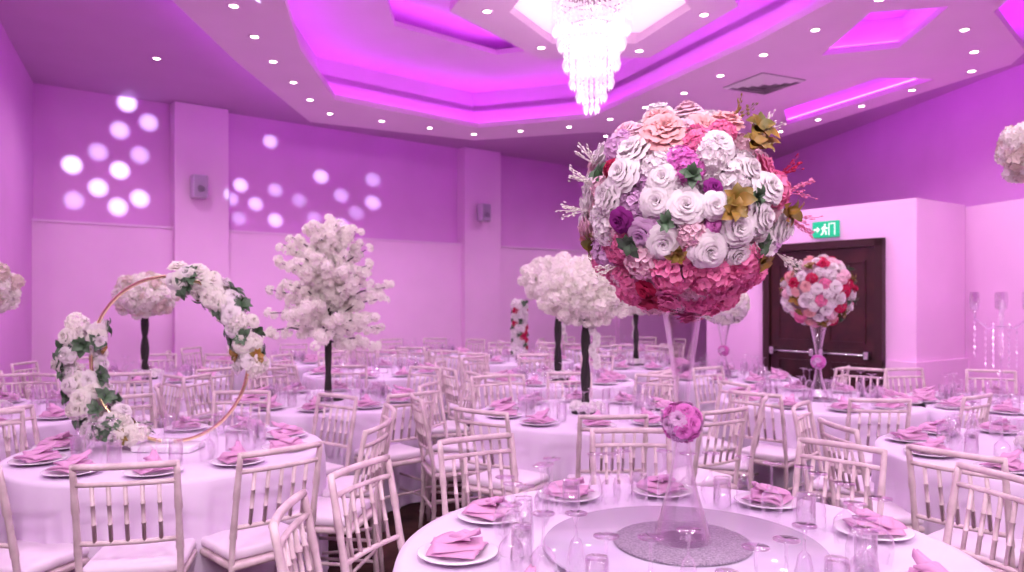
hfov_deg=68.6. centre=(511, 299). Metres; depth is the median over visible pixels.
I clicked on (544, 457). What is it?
wine glass
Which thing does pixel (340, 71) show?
ceiling recess
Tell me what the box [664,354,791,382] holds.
place settings
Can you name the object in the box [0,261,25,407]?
centerpiece
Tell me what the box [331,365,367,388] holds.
dining chair
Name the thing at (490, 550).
dinner plate
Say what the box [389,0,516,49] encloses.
ceiling recess top
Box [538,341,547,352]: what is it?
dining chair
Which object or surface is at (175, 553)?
dining chair
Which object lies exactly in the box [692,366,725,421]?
dining chair
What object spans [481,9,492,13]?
recessed light
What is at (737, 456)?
champagne flute
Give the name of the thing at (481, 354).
dining chair
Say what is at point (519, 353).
dining chair
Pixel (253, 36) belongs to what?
recessed light
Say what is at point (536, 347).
dining chair
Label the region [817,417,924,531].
dining chair
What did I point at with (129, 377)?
dining chair
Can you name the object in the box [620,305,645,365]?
centerpiece
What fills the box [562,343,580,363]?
dining chair
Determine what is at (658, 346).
dining chair
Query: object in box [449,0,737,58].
ceiling recess
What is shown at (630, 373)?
round banquet table
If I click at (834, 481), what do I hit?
wine glass
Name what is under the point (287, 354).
dining chair
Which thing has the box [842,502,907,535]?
folded napkin
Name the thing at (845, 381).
dining chair
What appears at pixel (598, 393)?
round banquet table
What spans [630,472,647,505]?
glass
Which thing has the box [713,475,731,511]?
glass
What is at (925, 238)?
wall
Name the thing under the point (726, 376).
mirror
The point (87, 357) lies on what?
dining chair
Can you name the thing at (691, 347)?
dining chair
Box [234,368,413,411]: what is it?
place settings
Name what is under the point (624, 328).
wall column
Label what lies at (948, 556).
round banquet table
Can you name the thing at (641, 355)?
round banquet table
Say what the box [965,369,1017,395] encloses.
dining chair
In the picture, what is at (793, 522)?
champagne flute
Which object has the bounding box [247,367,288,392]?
dining chair
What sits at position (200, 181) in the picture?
grille
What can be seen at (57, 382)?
dining chair
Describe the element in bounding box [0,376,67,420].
place settings
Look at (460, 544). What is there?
folded napkin
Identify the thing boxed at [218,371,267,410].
dining chair
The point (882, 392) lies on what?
place settings
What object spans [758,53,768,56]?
recessed light
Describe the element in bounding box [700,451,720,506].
wine glass
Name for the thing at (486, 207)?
grille
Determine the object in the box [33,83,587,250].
wall
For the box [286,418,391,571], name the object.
dining chair
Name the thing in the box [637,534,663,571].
wine glass
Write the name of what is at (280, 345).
dining chair
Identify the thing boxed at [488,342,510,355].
dining chair
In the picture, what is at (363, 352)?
dining chair
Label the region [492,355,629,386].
place settings
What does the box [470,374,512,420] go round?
dining chair
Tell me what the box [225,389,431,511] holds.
round banquet table
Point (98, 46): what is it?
ceiling
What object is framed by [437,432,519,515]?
dining chair
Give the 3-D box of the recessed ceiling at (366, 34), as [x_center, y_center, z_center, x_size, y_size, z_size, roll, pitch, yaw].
[0.214,-3.043,6.701,5.387,0.060,8.662,0,0,0]
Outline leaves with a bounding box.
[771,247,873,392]
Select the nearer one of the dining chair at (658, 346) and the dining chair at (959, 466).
the dining chair at (959, 466)
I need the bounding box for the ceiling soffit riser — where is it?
[326,0,1004,122]
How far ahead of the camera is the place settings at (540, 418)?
5.09 m
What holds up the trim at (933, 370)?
attached to the wall at (925, 238)
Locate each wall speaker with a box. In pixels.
[190,174,207,198]
[477,203,490,221]
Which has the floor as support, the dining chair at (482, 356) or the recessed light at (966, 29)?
the dining chair at (482, 356)
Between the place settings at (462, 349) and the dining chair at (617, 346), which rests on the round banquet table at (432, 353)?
the place settings at (462, 349)
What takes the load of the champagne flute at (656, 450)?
on the round banquet table at (948, 556)
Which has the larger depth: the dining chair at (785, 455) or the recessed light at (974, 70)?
the recessed light at (974, 70)
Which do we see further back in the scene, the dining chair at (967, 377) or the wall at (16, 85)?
the wall at (16, 85)
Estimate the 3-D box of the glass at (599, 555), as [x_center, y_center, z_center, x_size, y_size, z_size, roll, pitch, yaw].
[0.221,0.735,1.957,0.070,0.128,0.070,0,0,0]
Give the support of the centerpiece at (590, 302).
on the round banquet table at (532, 443)
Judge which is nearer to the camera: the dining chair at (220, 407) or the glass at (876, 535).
the glass at (876, 535)
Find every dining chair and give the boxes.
[0,370,7,391]
[0,373,39,399]
[0,404,39,461]
[0,408,25,455]
[0,465,89,571]
[10,361,43,398]
[21,372,60,399]
[69,459,196,571]
[77,356,93,369]
[108,372,130,404]
[108,372,159,426]
[120,393,157,428]
[139,353,176,371]
[151,374,185,428]
[153,383,169,426]
[165,350,173,371]
[172,367,234,424]
[180,346,203,368]
[181,373,221,425]
[200,441,322,571]
[203,353,232,389]
[211,390,270,425]
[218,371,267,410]
[232,357,268,399]
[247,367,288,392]
[268,489,322,571]
[270,353,296,384]
[271,363,299,391]
[279,344,306,357]
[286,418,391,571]
[311,392,357,476]
[317,350,348,366]
[322,403,395,571]
[327,454,404,571]
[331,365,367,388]
[332,344,349,364]
[350,347,365,364]
[354,390,435,531]
[355,345,376,365]
[359,347,366,364]
[376,349,407,365]
[380,338,402,348]
[397,347,425,365]
[406,366,441,444]
[410,392,489,527]
[417,381,472,513]
[423,338,446,348]
[423,346,454,380]
[427,349,469,389]
[431,371,480,437]
[433,350,460,389]
[434,360,478,438]
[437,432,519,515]
[440,366,478,437]
[453,353,489,400]
[453,406,548,507]
[458,352,489,389]
[460,355,487,425]
[465,338,485,352]
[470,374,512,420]
[483,372,526,405]
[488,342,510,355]
[495,340,503,355]
[517,354,551,372]
[519,353,551,372]
[535,342,560,352]
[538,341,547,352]
[544,353,562,369]
[546,372,592,399]
[561,337,575,347]
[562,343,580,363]
[567,414,648,484]
[580,355,613,373]
[590,428,672,484]
[592,336,614,347]
[596,345,618,360]
[611,344,638,358]
[633,373,678,402]
[639,337,656,347]
[643,369,670,402]
[645,345,674,360]
[651,406,748,489]
[658,343,679,360]
[659,371,715,435]
[670,338,685,358]
[687,341,694,360]
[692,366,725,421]
[698,392,768,490]
[702,380,750,487]
[728,390,809,499]
[791,400,873,502]
[792,437,887,514]
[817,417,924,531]
[824,398,911,504]
[831,365,850,387]
[840,367,886,392]
[885,368,925,394]
[905,443,1023,571]
[942,462,1023,571]
[956,393,992,428]
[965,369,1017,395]
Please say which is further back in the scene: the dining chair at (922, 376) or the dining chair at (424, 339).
the dining chair at (424, 339)
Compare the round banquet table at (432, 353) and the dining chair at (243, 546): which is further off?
the round banquet table at (432, 353)
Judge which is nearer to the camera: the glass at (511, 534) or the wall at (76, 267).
the glass at (511, 534)
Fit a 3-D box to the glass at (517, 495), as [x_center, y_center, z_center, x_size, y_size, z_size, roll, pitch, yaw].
[0.039,0.735,2.553,0.070,0.128,0.070,0,0,0]
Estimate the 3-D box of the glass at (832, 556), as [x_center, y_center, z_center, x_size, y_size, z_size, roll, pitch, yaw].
[0.844,0.735,1.946,0.070,0.128,0.070,0,0,0]
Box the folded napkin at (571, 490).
[542,476,594,498]
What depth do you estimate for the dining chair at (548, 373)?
6.49 m
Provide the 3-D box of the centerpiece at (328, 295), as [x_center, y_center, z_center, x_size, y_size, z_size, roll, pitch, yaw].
[-1.470,0.052,6.007,1.069,1.495,1.097,0,0,20]
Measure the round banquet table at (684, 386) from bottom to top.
0.738 m
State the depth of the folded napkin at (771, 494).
2.89 m
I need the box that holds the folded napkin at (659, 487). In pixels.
[635,473,688,494]
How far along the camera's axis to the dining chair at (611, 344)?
10.57 m
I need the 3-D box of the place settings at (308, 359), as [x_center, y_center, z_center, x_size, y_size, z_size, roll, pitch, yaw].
[-3.100,0.689,9.600,1.383,0.220,1.434,0,0,0]
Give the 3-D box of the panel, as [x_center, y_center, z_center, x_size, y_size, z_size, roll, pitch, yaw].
[0.725,-2.783,6.714,2.043,0.034,2.150,0,0,0]
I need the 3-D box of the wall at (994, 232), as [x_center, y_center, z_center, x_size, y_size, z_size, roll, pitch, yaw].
[5.713,0.292,4.323,1.709,2.516,13.526,0,0,-3]
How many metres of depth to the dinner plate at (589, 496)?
2.98 m
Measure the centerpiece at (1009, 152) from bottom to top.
1.756 m
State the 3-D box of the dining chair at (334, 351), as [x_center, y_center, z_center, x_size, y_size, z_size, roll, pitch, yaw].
[-2.089,1.089,9.086,0.405,0.925,0.503,0,0,-35]
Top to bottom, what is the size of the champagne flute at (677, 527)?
0.220 m
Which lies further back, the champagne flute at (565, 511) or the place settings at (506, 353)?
the place settings at (506, 353)
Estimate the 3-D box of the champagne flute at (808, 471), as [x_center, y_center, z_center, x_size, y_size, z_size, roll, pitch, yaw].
[1.023,0.689,2.509,0.062,0.220,0.062,0,0,0]
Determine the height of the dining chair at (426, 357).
0.925 m
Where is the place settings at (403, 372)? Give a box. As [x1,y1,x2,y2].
[308,351,438,377]
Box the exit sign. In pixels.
[812,220,839,237]
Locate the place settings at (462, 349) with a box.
[379,337,471,356]
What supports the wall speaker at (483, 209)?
attached to the wall column at (478, 170)
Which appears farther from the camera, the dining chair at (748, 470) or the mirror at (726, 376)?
the mirror at (726, 376)
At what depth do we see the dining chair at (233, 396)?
8.29 m
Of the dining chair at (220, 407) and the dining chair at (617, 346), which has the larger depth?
the dining chair at (617, 346)
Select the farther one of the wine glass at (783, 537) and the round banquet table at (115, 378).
the round banquet table at (115, 378)
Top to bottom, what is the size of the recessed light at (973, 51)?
0.008 m
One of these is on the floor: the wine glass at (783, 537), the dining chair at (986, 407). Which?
the dining chair at (986, 407)
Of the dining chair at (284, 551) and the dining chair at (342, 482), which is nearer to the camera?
the dining chair at (284, 551)
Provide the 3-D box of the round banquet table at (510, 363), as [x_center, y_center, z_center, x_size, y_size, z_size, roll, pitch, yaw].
[0.039,1.169,10.003,1.617,0.738,1.598,0,0,0]
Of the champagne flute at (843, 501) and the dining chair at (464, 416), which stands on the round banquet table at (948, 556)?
the champagne flute at (843, 501)
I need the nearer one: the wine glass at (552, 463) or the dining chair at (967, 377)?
the wine glass at (552, 463)
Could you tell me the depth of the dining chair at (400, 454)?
5.17 m
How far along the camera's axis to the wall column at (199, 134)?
10.51 m
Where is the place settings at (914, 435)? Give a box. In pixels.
[885,400,1023,473]
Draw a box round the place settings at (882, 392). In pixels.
[727,368,922,411]
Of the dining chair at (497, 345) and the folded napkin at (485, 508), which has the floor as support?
the dining chair at (497, 345)
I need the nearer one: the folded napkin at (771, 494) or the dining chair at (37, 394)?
the folded napkin at (771, 494)
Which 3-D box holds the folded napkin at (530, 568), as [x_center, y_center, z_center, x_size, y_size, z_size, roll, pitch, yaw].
[0.011,0.735,1.903,0.170,0.082,0.177,0,0,8]
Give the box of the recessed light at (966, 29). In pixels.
[957,27,971,31]
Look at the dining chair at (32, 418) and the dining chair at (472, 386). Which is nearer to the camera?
the dining chair at (32, 418)
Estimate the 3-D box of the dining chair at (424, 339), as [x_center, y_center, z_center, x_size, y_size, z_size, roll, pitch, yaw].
[-1.267,1.089,12.192,0.405,0.925,0.503,0,0,-2]
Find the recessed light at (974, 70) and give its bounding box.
[966,69,977,72]
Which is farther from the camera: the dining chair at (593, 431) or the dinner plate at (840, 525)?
the dining chair at (593, 431)
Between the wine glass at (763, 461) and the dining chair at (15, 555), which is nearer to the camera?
the wine glass at (763, 461)
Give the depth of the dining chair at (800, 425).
4.41 m
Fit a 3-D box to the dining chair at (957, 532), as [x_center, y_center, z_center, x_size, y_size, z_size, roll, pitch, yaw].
[2.018,1.089,3.263,0.503,0.925,0.405,0,0,-38]
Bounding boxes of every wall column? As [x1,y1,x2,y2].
[170,101,228,370]
[457,147,500,355]
[616,315,643,347]
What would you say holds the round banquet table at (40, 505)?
on the floor
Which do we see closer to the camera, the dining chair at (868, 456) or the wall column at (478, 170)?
the dining chair at (868, 456)
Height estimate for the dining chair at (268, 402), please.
0.925 m
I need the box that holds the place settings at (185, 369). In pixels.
[94,354,219,385]
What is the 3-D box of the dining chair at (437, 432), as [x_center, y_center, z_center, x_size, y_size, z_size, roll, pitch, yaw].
[-0.541,1.089,6.393,0.503,0.925,0.405,0,0,-21]
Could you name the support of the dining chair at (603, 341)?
on the floor
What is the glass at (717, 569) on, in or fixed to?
on the round banquet table at (948, 556)
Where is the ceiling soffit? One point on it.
(934, 54)
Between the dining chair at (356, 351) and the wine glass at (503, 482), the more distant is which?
the dining chair at (356, 351)
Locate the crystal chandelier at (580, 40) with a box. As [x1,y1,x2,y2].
[551,0,632,114]
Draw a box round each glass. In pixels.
[493,475,515,538]
[497,502,523,571]
[501,482,524,547]
[510,522,532,566]
[513,495,533,534]
[529,511,556,571]
[534,462,555,519]
[541,457,561,513]
[562,478,579,513]
[584,554,608,571]
[593,533,618,571]
[601,452,620,507]
[613,450,631,501]
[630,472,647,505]
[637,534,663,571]
[678,452,697,506]
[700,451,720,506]
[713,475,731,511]
[714,568,738,571]
[741,543,769,571]
[761,461,782,519]
[772,536,800,571]
[792,465,814,521]
[795,491,816,530]
[824,555,850,571]
[832,481,857,546]
[851,515,879,569]
[852,526,880,571]
[853,525,878,571]
[867,496,894,565]
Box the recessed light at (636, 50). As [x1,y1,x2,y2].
[634,49,644,52]
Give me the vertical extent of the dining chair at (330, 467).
0.925 m
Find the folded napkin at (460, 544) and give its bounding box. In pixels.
[426,527,488,558]
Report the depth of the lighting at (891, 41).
9.15 m
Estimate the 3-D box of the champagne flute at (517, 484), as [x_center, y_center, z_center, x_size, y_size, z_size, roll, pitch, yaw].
[0.042,0.689,2.336,0.062,0.220,0.062,0,0,0]
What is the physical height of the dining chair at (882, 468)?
0.925 m
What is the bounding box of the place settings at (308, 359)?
[211,343,324,365]
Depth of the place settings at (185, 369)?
7.71 m
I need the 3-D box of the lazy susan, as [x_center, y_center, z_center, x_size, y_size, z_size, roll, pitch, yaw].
[0.540,0.785,2.380,0.880,0.026,0.880,0,0,0]
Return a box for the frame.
[763,237,885,392]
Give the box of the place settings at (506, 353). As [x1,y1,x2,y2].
[465,343,568,363]
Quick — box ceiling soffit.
[172,0,1023,139]
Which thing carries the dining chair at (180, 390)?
on the floor
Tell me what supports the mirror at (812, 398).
attached to the centerpiece at (822, 291)
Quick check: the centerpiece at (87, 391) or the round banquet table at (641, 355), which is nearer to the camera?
the centerpiece at (87, 391)
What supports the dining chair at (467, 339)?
on the floor
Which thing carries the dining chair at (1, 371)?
on the floor
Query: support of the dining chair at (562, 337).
on the floor
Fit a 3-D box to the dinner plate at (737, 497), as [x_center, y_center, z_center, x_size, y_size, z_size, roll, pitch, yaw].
[0.996,0.785,2.924,0.254,0.018,0.254,0,0,0]
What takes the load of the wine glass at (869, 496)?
on the round banquet table at (948, 556)
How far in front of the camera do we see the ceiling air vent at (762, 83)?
8.29 m
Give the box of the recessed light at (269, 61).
[268,60,278,63]
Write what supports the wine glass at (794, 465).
on the round banquet table at (948, 556)
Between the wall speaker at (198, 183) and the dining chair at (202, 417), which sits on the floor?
the dining chair at (202, 417)
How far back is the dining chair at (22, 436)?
4.33 m
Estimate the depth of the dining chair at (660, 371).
6.61 m
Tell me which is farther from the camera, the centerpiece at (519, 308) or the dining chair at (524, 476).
the centerpiece at (519, 308)
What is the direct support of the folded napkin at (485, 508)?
on the dinner plate at (465, 517)
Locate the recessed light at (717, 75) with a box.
[715,74,725,77]
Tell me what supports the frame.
attached to the wall at (925, 238)
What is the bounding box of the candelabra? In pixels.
[969,292,1022,405]
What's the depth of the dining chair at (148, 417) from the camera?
6.51 m
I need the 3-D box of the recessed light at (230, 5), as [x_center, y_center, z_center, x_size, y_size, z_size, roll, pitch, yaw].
[-2.277,-2.404,6.136,0.110,0.008,0.110,0,0,0]
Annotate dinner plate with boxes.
[417,540,497,564]
[457,507,525,523]
[538,488,599,501]
[630,483,692,497]
[734,491,801,508]
[833,519,914,540]
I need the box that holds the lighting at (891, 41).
[787,41,914,119]
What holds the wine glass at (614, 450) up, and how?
on the round banquet table at (948, 556)
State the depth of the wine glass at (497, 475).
2.52 m
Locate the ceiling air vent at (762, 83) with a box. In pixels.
[723,73,804,94]
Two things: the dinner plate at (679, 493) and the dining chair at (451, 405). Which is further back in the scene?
the dining chair at (451, 405)
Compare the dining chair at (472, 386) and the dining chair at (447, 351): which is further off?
the dining chair at (447, 351)
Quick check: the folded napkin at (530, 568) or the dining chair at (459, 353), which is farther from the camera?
the dining chair at (459, 353)
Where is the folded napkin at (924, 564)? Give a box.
[908,548,948,571]
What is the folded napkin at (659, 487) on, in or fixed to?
on the dinner plate at (679, 493)
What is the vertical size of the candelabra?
0.860 m
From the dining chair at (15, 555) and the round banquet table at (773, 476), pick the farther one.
the round banquet table at (773, 476)
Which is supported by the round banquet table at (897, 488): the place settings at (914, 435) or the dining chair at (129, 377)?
the place settings at (914, 435)
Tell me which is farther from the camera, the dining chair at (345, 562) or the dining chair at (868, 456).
the dining chair at (868, 456)
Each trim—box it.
[32,218,587,251]
[886,358,968,393]
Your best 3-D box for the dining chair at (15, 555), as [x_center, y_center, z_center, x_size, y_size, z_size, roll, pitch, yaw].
[-2.052,1.089,3.104,0.405,0.925,0.503,0,0,18]
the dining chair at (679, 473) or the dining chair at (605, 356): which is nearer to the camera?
the dining chair at (679, 473)
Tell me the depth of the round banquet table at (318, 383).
7.77 m
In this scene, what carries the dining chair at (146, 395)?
on the floor
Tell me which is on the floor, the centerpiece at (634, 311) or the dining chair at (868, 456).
the dining chair at (868, 456)
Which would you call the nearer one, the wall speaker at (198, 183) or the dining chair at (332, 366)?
the dining chair at (332, 366)
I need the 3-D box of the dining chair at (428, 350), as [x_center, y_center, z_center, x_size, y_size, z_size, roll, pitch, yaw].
[-0.785,1.089,9.538,0.503,0.925,0.405,0,0,-32]
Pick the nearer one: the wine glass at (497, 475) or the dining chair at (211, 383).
the wine glass at (497, 475)
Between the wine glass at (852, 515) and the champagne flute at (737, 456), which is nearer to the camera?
the wine glass at (852, 515)
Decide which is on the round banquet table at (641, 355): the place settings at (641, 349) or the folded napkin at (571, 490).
the place settings at (641, 349)
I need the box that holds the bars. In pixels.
[769,346,871,359]
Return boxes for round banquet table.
[0,399,79,460]
[0,426,328,571]
[53,372,228,427]
[205,358,324,394]
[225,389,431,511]
[302,366,450,445]
[372,350,472,376]
[393,484,992,571]
[458,356,573,383]
[470,399,702,502]
[478,373,633,408]
[565,348,663,363]
[573,361,699,402]
[650,370,799,410]
[715,389,929,505]
[871,428,1023,538]
[908,393,1023,429]
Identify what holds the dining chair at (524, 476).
on the floor
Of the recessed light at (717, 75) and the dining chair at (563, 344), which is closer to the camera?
the recessed light at (717, 75)
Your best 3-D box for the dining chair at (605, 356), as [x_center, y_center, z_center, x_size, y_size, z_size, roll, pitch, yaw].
[0.878,1.089,8.358,0.405,0.925,0.503,0,0,26]
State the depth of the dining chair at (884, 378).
6.91 m
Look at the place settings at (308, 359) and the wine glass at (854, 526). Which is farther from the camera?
the place settings at (308, 359)
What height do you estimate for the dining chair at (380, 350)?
0.925 m
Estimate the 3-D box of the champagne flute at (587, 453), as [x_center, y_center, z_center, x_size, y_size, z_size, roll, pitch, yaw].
[0.313,0.689,2.825,0.062,0.220,0.062,0,0,0]
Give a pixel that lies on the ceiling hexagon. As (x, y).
(632, 33)
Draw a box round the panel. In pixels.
[514,0,685,33]
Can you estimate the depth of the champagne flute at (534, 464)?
2.62 m
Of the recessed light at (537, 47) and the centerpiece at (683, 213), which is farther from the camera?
the recessed light at (537, 47)
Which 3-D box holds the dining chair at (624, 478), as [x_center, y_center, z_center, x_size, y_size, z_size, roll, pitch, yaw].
[0.539,1.089,4.332,0.405,0.925,0.503,0,0,-4]
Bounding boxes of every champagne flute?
[515,484,534,556]
[533,464,549,528]
[565,511,587,571]
[587,453,602,505]
[656,450,671,501]
[676,527,700,571]
[735,456,751,509]
[792,522,816,571]
[808,471,827,535]
[843,501,866,571]
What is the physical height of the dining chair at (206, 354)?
0.925 m
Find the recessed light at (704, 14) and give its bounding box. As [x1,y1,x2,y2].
[698,12,709,17]
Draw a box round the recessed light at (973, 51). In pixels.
[968,50,980,53]
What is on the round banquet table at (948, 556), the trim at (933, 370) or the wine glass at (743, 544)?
the wine glass at (743, 544)
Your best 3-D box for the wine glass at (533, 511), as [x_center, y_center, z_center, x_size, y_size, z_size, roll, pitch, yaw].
[0.087,0.696,2.086,0.078,0.206,0.077,0,0,0]
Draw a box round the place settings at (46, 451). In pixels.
[7,398,307,476]
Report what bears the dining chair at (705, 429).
on the floor
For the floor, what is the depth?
5.04 m
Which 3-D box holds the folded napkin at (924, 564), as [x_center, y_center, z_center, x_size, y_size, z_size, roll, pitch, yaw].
[1.156,0.735,2.023,0.170,0.082,0.177,0,0,-43]
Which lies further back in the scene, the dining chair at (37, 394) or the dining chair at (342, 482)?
the dining chair at (37, 394)
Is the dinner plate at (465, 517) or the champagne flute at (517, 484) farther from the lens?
the dinner plate at (465, 517)
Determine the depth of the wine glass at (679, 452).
2.90 m
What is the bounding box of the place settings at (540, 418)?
[486,378,672,427]
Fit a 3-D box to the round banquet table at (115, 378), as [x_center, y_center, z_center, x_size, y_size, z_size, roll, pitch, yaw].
[-3.713,1.169,7.599,1.648,0.738,1.624,0,0,0]
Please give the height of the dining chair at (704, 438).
0.925 m
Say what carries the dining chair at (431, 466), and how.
on the floor
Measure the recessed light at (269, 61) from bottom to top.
0.008 m
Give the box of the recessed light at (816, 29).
[809,27,821,32]
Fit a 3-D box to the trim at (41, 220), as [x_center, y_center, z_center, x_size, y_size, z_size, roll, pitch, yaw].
[-0.737,-1.001,13.683,13.776,0.030,0.150,0,0,-39]
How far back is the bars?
7.92 m
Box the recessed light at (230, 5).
[227,3,240,8]
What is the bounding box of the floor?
[328,365,706,571]
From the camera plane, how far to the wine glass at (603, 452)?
2.90 m
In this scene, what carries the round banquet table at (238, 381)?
on the floor
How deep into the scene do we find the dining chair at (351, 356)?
11.51 m
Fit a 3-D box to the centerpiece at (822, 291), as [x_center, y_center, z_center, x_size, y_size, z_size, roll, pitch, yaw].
[2.444,0.215,6.004,0.586,1.167,0.579,0,0,-37]
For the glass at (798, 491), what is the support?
on the round banquet table at (948, 556)
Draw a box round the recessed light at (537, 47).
[536,46,546,49]
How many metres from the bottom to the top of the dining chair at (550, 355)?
0.925 m
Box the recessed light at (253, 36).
[248,34,260,38]
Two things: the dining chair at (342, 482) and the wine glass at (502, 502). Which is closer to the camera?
the wine glass at (502, 502)
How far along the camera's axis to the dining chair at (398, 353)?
10.01 m
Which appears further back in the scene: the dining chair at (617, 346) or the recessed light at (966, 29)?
the dining chair at (617, 346)
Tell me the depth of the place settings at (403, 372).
8.07 m
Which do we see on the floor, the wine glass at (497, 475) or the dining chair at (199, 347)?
the dining chair at (199, 347)
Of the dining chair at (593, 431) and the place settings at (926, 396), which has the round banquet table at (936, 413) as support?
the place settings at (926, 396)
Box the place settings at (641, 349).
[572,338,658,352]
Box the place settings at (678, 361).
[578,345,693,369]
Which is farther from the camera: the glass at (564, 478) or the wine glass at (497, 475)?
the glass at (564, 478)
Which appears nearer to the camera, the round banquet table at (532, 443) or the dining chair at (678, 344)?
the round banquet table at (532, 443)
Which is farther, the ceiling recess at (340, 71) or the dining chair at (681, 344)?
the dining chair at (681, 344)
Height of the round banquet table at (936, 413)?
0.738 m
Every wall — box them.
[0,22,32,399]
[32,221,705,399]
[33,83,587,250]
[706,64,1023,364]
[707,198,964,371]
[965,198,1023,395]
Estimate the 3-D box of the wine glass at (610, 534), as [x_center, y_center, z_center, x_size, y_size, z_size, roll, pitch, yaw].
[0.237,0.696,1.885,0.078,0.206,0.077,0,0,0]
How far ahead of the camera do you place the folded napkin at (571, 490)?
2.98 m
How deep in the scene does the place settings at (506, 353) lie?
9.78 m
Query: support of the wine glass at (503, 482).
on the round banquet table at (948, 556)
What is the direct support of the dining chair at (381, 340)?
on the floor
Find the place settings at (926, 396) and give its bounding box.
[907,371,1023,414]
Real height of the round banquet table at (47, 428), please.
0.738 m
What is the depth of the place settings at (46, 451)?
3.71 m
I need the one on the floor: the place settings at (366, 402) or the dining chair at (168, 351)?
the dining chair at (168, 351)
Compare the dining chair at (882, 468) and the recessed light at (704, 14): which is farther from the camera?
the recessed light at (704, 14)
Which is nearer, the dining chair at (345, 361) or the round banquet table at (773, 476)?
the round banquet table at (773, 476)
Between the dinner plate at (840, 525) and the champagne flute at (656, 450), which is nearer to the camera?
the dinner plate at (840, 525)
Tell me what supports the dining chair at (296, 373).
on the floor
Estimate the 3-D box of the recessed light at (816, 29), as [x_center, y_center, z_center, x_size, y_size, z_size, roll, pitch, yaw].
[2.702,-2.404,6.680,0.110,0.008,0.110,0,0,0]
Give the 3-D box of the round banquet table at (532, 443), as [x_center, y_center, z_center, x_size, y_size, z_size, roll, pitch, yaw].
[0.507,1.169,5.292,1.653,0.738,1.633,0,0,14]
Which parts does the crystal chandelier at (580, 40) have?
frame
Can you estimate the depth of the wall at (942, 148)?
10.36 m
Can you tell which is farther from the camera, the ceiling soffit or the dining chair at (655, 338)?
the dining chair at (655, 338)
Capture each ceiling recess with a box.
[294,0,791,111]
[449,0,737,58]
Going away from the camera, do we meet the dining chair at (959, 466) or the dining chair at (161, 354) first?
the dining chair at (959, 466)
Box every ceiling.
[0,0,1023,168]
[287,0,738,93]
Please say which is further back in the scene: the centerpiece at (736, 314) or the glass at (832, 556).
the centerpiece at (736, 314)
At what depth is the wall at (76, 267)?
11.19 m
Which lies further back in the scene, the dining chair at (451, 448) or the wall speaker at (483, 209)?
the wall speaker at (483, 209)
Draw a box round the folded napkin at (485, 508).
[461,495,519,520]
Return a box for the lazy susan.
[544,506,832,571]
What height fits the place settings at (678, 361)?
0.220 m
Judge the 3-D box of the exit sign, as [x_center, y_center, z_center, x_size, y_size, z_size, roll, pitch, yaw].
[3.330,-0.750,7.961,0.031,0.172,0.302,0,0,-36]
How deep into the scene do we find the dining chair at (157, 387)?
5.37 m
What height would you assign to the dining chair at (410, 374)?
0.925 m
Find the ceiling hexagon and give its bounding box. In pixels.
[548,3,685,35]
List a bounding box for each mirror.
[725,375,738,377]
[798,396,838,401]
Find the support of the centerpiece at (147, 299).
on the round banquet table at (115, 378)
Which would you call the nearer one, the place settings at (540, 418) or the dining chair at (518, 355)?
the place settings at (540, 418)
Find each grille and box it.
[194,175,206,196]
[483,204,490,220]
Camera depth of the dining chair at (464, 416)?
6.92 m
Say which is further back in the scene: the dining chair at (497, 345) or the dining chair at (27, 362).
the dining chair at (497, 345)
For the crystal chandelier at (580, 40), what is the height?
1.145 m
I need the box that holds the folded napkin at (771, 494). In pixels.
[741,481,793,506]
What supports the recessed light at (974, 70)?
in the ceiling at (98, 46)
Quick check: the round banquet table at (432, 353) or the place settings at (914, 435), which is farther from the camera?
the round banquet table at (432, 353)
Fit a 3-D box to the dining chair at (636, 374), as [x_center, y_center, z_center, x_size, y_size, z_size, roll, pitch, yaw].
[1.093,1.089,6.120,0.405,0.925,0.503,0,0,34]
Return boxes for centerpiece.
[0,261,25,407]
[50,261,269,452]
[110,271,180,379]
[250,214,394,401]
[510,298,528,359]
[517,251,582,380]
[536,254,630,414]
[555,93,822,566]
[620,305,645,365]
[702,292,750,377]
[779,254,858,401]
[994,121,1023,450]
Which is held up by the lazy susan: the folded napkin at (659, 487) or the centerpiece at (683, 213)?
the centerpiece at (683, 213)
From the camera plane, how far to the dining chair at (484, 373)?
6.40 m

